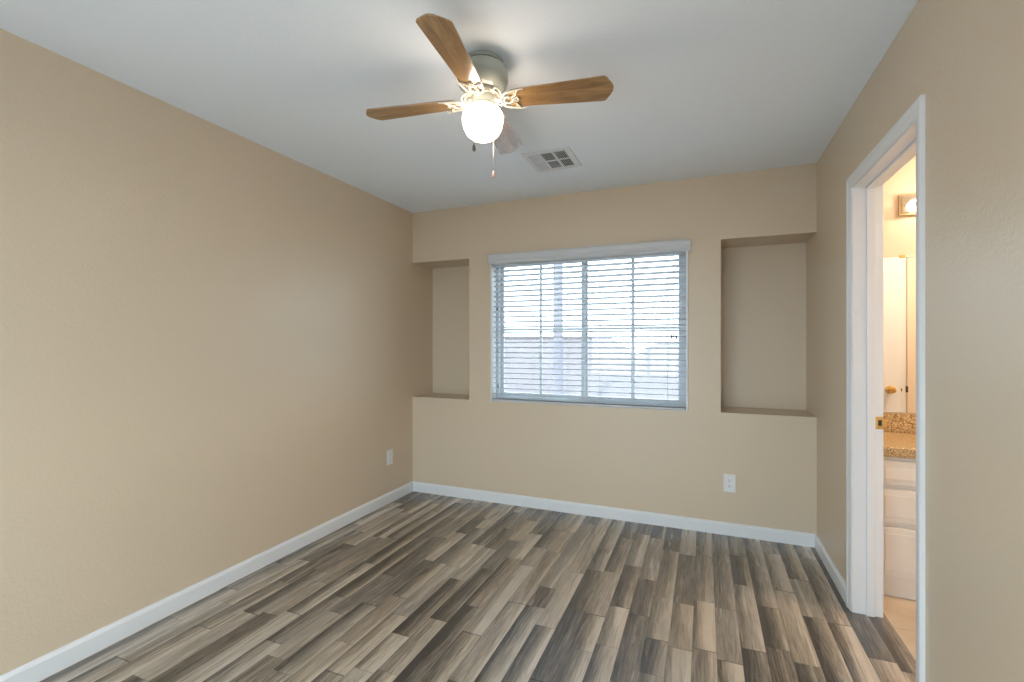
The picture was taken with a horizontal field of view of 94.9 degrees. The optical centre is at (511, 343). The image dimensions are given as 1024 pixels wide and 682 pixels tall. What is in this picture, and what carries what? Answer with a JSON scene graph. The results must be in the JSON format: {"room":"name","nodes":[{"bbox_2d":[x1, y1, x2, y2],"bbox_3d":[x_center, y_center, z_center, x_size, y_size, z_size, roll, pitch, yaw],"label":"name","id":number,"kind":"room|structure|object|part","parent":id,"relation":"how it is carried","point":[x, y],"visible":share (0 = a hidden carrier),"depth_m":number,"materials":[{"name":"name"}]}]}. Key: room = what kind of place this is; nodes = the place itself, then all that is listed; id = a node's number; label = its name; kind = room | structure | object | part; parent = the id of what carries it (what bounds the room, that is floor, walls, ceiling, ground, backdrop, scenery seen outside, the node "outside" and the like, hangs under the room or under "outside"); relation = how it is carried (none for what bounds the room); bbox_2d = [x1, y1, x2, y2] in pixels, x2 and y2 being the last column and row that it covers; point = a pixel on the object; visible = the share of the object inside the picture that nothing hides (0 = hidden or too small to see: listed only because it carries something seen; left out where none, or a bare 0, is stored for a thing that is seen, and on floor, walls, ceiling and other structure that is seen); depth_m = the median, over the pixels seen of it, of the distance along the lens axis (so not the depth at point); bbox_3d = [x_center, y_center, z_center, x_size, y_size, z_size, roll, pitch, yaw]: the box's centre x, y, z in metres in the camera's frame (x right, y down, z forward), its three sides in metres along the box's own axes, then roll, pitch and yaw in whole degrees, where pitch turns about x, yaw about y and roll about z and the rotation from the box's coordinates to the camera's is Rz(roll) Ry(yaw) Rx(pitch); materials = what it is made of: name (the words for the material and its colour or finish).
{"room":"empty bedroom","nodes":[
{"label":"empty bedroom","id":0,"kind":"room"},
{"bbox_2d":[0,28,412,675],"bbox_3d":[-1.773,0.073,2.087,0.120,2.440,4.464,0,0,22],"label":"wall","id":1,"kind":"structure","parent":0,"point":[206,330],"depth_m":2.22,"materials":[{"name":"beige paint"}]},
{"bbox_2d":[0,481,412,681],"bbox_3d":[-1.689,1.251,2.117,0.013,0.084,4.344,0,0,22],"label":"baseboard","id":2,"kind":"structure","parent":1,"relation":"attached to","point":[48,664],"depth_m":2.26,"materials":[{"name":"white wood"}]},
{"bbox_2d":[387,449,392,464],"bbox_3d":[-0.994,0.925,3.826,0.009,0.120,0.074,0,0,22],"label":"wall outlet","id":3,"kind":"object","parent":1,"relation":"attached to","point":[389,452],"visible":1,"depth_m":3.82,"materials":[{"name":"white plastic"}]},
{"bbox_2d":[0,0,917,212],"bbox_3d":[0.739,-1.222,1.335,5.340,0.150,4.970,0,0,22],"label":"ceiling","id":4,"kind":"structure","parent":0,"point":[702,88],"depth_m":1.99,"materials":[{"name":"white paint"}]},
{"bbox_2d":[366,13,613,177],"bbox_3d":[-0.124,-0.927,1.923,0.796,0.440,0.776,0,0,-32],"label":"ceiling fan","id":5,"kind":"object","parent":4,"relation":"hanging from","point":[481,75],"visible":1,"depth_m":1.85,"materials":[{"name":"brown wood"}]},
{"bbox_3d":[-0.424,-0.989,1.991,0.418,0.006,0.124,0,6,14],"label":"blade","id":6,"kind":"part","parent":5,"relation":"part of","materials":[{"name":"brown wood"}]},
{"bbox_3d":[-0.197,-0.989,1.614,0.124,0.006,0.418,12,3,14],"label":"blade","id":7,"kind":"part","parent":5,"relation":"part of","materials":[{"name":"brown wood"}]},
{"bbox_3d":[-0.119,-0.897,1.917,0.167,0.139,0.167,0,0,22],"label":"lamp shade","id":8,"kind":"part","parent":5,"relation":"part of","materials":[{"name":"white glass"}]},
{"bbox_3d":[-0.089,-0.864,1.981,0.003,0.264,0.050,0,0,25],"label":"pull chain","id":9,"kind":"part","parent":5,"relation":"part of","materials":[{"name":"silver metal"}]},
{"bbox_3d":[-0.045,-0.989,2.221,0.124,0.006,0.418,-17,-4,13],"label":"blade","id":10,"kind":"part","parent":5,"relation":"part of","materials":[{"name":"grey wood"}]},
{"bbox_3d":[0.188,-0.989,1.856,0.418,0.006,0.124,0,-14,11],"label":"blade","id":11,"kind":"part","parent":5,"relation":"part of","materials":[{"name":"brown wood"}]},
{"bbox_2d":[521,146,581,172],"bbox_3d":[0.251,-1.143,2.934,0.300,0.007,0.322,0,0,22],"label":"ceiling vent","id":12,"kind":"object","parent":4,"relation":"in","point":[562,157],"visible":1,"depth_m":2.91,"materials":[{"name":"white metal"}]},
{"bbox_2d":[38,491,915,681],"bbox_3d":[0.654,1.368,1.126,5.340,0.150,4.520,0,0,22],"label":"floor","id":13,"kind":"structure","parent":0,"point":[419,587],"depth_m":2.24,"materials":[{"name":"laminate"}]},
{"bbox_2d":[883,457,915,599],"bbox_3d":[2.542,0.935,2.403,1.309,0.716,0.522,0,0,22],"label":"bathroom vanity","id":14,"kind":"object","parent":13,"relation":"on","point":[899,474],"visible":0.1,"depth_m":2.37,"materials":[{"name":"white paint"}]},
{"bbox_2d":[883,412,915,458],"bbox_3d":[2.546,0.494,2.398,1.328,0.162,0.531,0,0,22],"label":"countertop","id":15,"kind":"structure","parent":14,"relation":"on","point":[899,436],"depth_m":2.64,"materials":[{"name":"beige stone"}]},
{"bbox_3d":[2.055,1.056,2.333,0.400,0.250,0.017,0,0,22],"label":"drawer","id":16,"kind":"part","parent":14,"relation":"part of","materials":[{"name":"white paint"}]},
{"bbox_3d":[2.055,0.823,2.333,0.400,0.170,0.017,0,0,22],"label":"drawer","id":17,"kind":"part","parent":14,"relation":"part of","materials":[{"name":"white paint"}]},
{"bbox_3d":[2.055,0.655,2.333,0.400,0.125,0.017,0,0,22],"label":"drawer","id":18,"kind":"part","parent":14,"relation":"part of","materials":[{"name":"white paint"}]},
{"bbox_3d":[2.051,1.056,2.323,0.340,0.190,0.004,0,0,22],"label":"raised panel","id":19,"kind":"part","parent":14,"relation":"part of","materials":[{"name":"white paint"}]},
{"bbox_3d":[2.051,0.823,2.323,0.340,0.110,0.004,0,0,22],"label":"raised panel","id":20,"kind":"part","parent":14,"relation":"part of","materials":[{"name":"white paint"}]},
{"bbox_3d":[2.051,0.655,2.323,0.340,0.065,0.004,0,0,22],"label":"raised panel","id":21,"kind":"part","parent":14,"relation":"part of","materials":[{"name":"white paint"}]},
{"bbox_2d":[413,163,816,533],"bbox_3d":[0.614,0.073,3.761,3.274,2.440,0.440,0,0,22],"label":"wall","id":22,"kind":"structure","parent":0,"point":[751,415],"depth_m":3.41,"materials":[{"name":"beige paint"}]},
{"bbox_2d":[491,251,687,410],"bbox_3d":[0.551,-0.114,3.618,1.510,1.171,0.142,0,0,22],"label":"window","id":23,"kind":"structure","parent":22,"relation":"in","point":[494,390],"depth_m":3.64,"materials":[{"name":"grey plastic"}]},
{"bbox_3d":[0.250,-0.114,3.801,0.739,1.094,0.024,0,0,22],"label":"sash","id":24,"kind":"part","parent":23,"relation":"part of","materials":[{"name":"glass"}]},
{"bbox_2d":[488,239,690,409],"bbox_3d":[0.533,-0.126,3.559,1.534,1.187,0.113,0,0,22],"label":"window blind","id":25,"kind":"object","parent":23,"relation":"attached to","point":[679,247],"visible":1,"depth_m":3.54,"materials":[{"name":"grey plastic"}]},
{"bbox_3d":[0.436,-0.095,3.630,0.002,1.105,0.054,0,0,22],"label":"ladder cord","id":26,"kind":"part","parent":25,"relation":"part of","materials":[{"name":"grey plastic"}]},
{"bbox_3d":[0.539,0.461,3.588,1.478,0.014,0.050,0,0,22],"label":"rail","id":27,"kind":"part","parent":25,"relation":"part of","materials":[{"name":"grey plastic"}]},
{"bbox_3d":[0.664,-0.095,3.537,0.002,1.105,0.054,0,0,22],"label":"ladder cord","id":28,"kind":"part","parent":25,"relation":"part of","materials":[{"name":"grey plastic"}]},
{"bbox_3d":[1.112,-0.095,3.354,0.002,1.105,0.054,0,0,22],"label":"ladder cord","id":29,"kind":"part","parent":25,"relation":"part of","materials":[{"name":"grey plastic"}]},
{"bbox_3d":[1.137,-0.362,3.310,0.005,0.590,0.002,0,0,22],"label":"lift cord","id":30,"kind":"part","parent":25,"relation":"part of","materials":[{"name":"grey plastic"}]},
{"bbox_3d":[0.883,-0.114,3.513,0.739,1.094,0.024,0,0,22],"label":"sash","id":31,"kind":"part","parent":23,"relation":"part of","materials":[{"name":"glass"}]},
{"bbox_2d":[413,481,815,547],"bbox_3d":[0.528,1.251,3.551,3.034,0.084,0.013,0,0,22],"label":"baseboard","id":32,"kind":"structure","parent":22,"relation":"attached to","point":[673,521],"depth_m":3.41,"materials":[{"name":"white wood"}]},
{"bbox_2d":[724,474,735,492],"bbox_3d":[1.468,0.943,3.170,0.074,0.120,0.009,0,0,22],"label":"wall outlet","id":33,"kind":"object","parent":22,"relation":"attached to","point":[729,480],"visible":1,"depth_m":3.17,"materials":[{"name":"white plastic"}]},
{"bbox_2d":[883,156,915,413],"bbox_3d":[3.006,0.073,2.564,2.071,2.440,0.120,0,0,22],"label":"wall","id":34,"kind":"structure","parent":0,"point":[899,232],"depth_m":2.79,"materials":[{"name":"beige paint"}]},
{"bbox_2d":[883,255,915,412],"bbox_3d":[2.644,-0.057,2.640,1.299,0.932,0.012,0,0,22],"label":"vanity mirror","id":35,"kind":"object","parent":34,"relation":"attached to","point":[899,273],"visible":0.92,"depth_m":2.78,"materials":[{"name":"clear glass"}]},
{"bbox_2d":[883,412,915,432],"bbox_3d":[2.642,0.468,2.634,1.328,0.110,0.022,0,0,22],"label":"backsplash","id":36,"kind":"structure","parent":34,"relation":"attached to","point":[896,422],"depth_m":2.77,"materials":[{"name":"beige stone"}]},
{"bbox_2d":[898,193,915,215],"bbox_3d":[2.582,-0.815,2.599,0.683,0.124,0.132,0,0,22],"label":"vanity light","id":37,"kind":"object","parent":34,"relation":"attached to","point":[906,203],"visible":0.09,"depth_m":2.75,"materials":[{"name":"beige glass"}]},
{"bbox_2d":[817,0,1023,681],"bbox_3d":[1.145,0.073,0.896,0.115,2.440,4.464,0,0,22],"label":"wall","id":38,"kind":"structure","parent":0,"point":[966,57],"depth_m":1.30,"materials":[{"name":"beige paint"}]},
{"bbox_2d":[815,534,845,603],"bbox_3d":[1.793,1.251,2.654,0.013,0.084,0.719,0,0,22],"label":"baseboard","id":39,"kind":"structure","parent":38,"relation":"attached to","point":[838,580],"depth_m":2.59,"materials":[{"name":"white wood"}]},
{"bbox_2d":[846,94,924,681],"bbox_3d":[1.554,0.242,1.896,0.146,2.101,0.856,0,0,22],"label":"trim","id":40,"kind":"structure","parent":38,"relation":"attached to","point":[865,421],"depth_m":2.22,"materials":[{"name":"white wood"}]},
{"bbox_3d":[1.740,0.375,2.216,0.043,0.058,0.003,0,0,22],"label":"strike plate","id":41,"kind":"part","parent":40,"relation":"part of","materials":[{"name":"gold metal"}]},
{"label":"outside","id":42,"kind":"structure","parent":0,"visible":0},
{"bbox_3d":[5.668,4.493,13.888,120.000,0.200,150.000,0,0,22],"label":"ground","id":43,"kind":"structure","parent":42,"visible":0},
{"bbox_2d":[505,343,594,393],"bbox_3d":[-3.865,2.146,18.318,13.000,4.495,11.500,0,0,22],"label":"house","id":44,"kind":"structure","parent":43,"relation":"on","point":[570,377],"depth_m":15.57,"materials":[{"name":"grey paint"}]},
{"bbox_2d":[553,264,562,393],"bbox_3d":[0.809,-0.167,8.256,0.190,9.120,0.190,0,0,22],"label":"utility pole","id":45,"kind":"object","parent":43,"relation":"on","point":[556,382],"visible":0.15,"depth_m":8.18,"materials":[{"name":"grey"}]},
{"bbox_2d":[505,338,630,377],"bbox_3d":[1.136,2.021,29.778,15.000,4.745,10.000,0,0,22],"label":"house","id":46,"kind":"structure","parent":43,"relation":"on","point":[622,356],"depth_m":26.73,"materials":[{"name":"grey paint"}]},
{"bbox_2d":[568,343,678,399],"bbox_3d":[8.698,2.171,11.787,14.800,4.445,11.000,0,0,22],"label":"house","id":47,"kind":"structure","parent":43,"relation":"on","point":[643,362],"depth_m":11.33,"materials":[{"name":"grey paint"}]}
]}

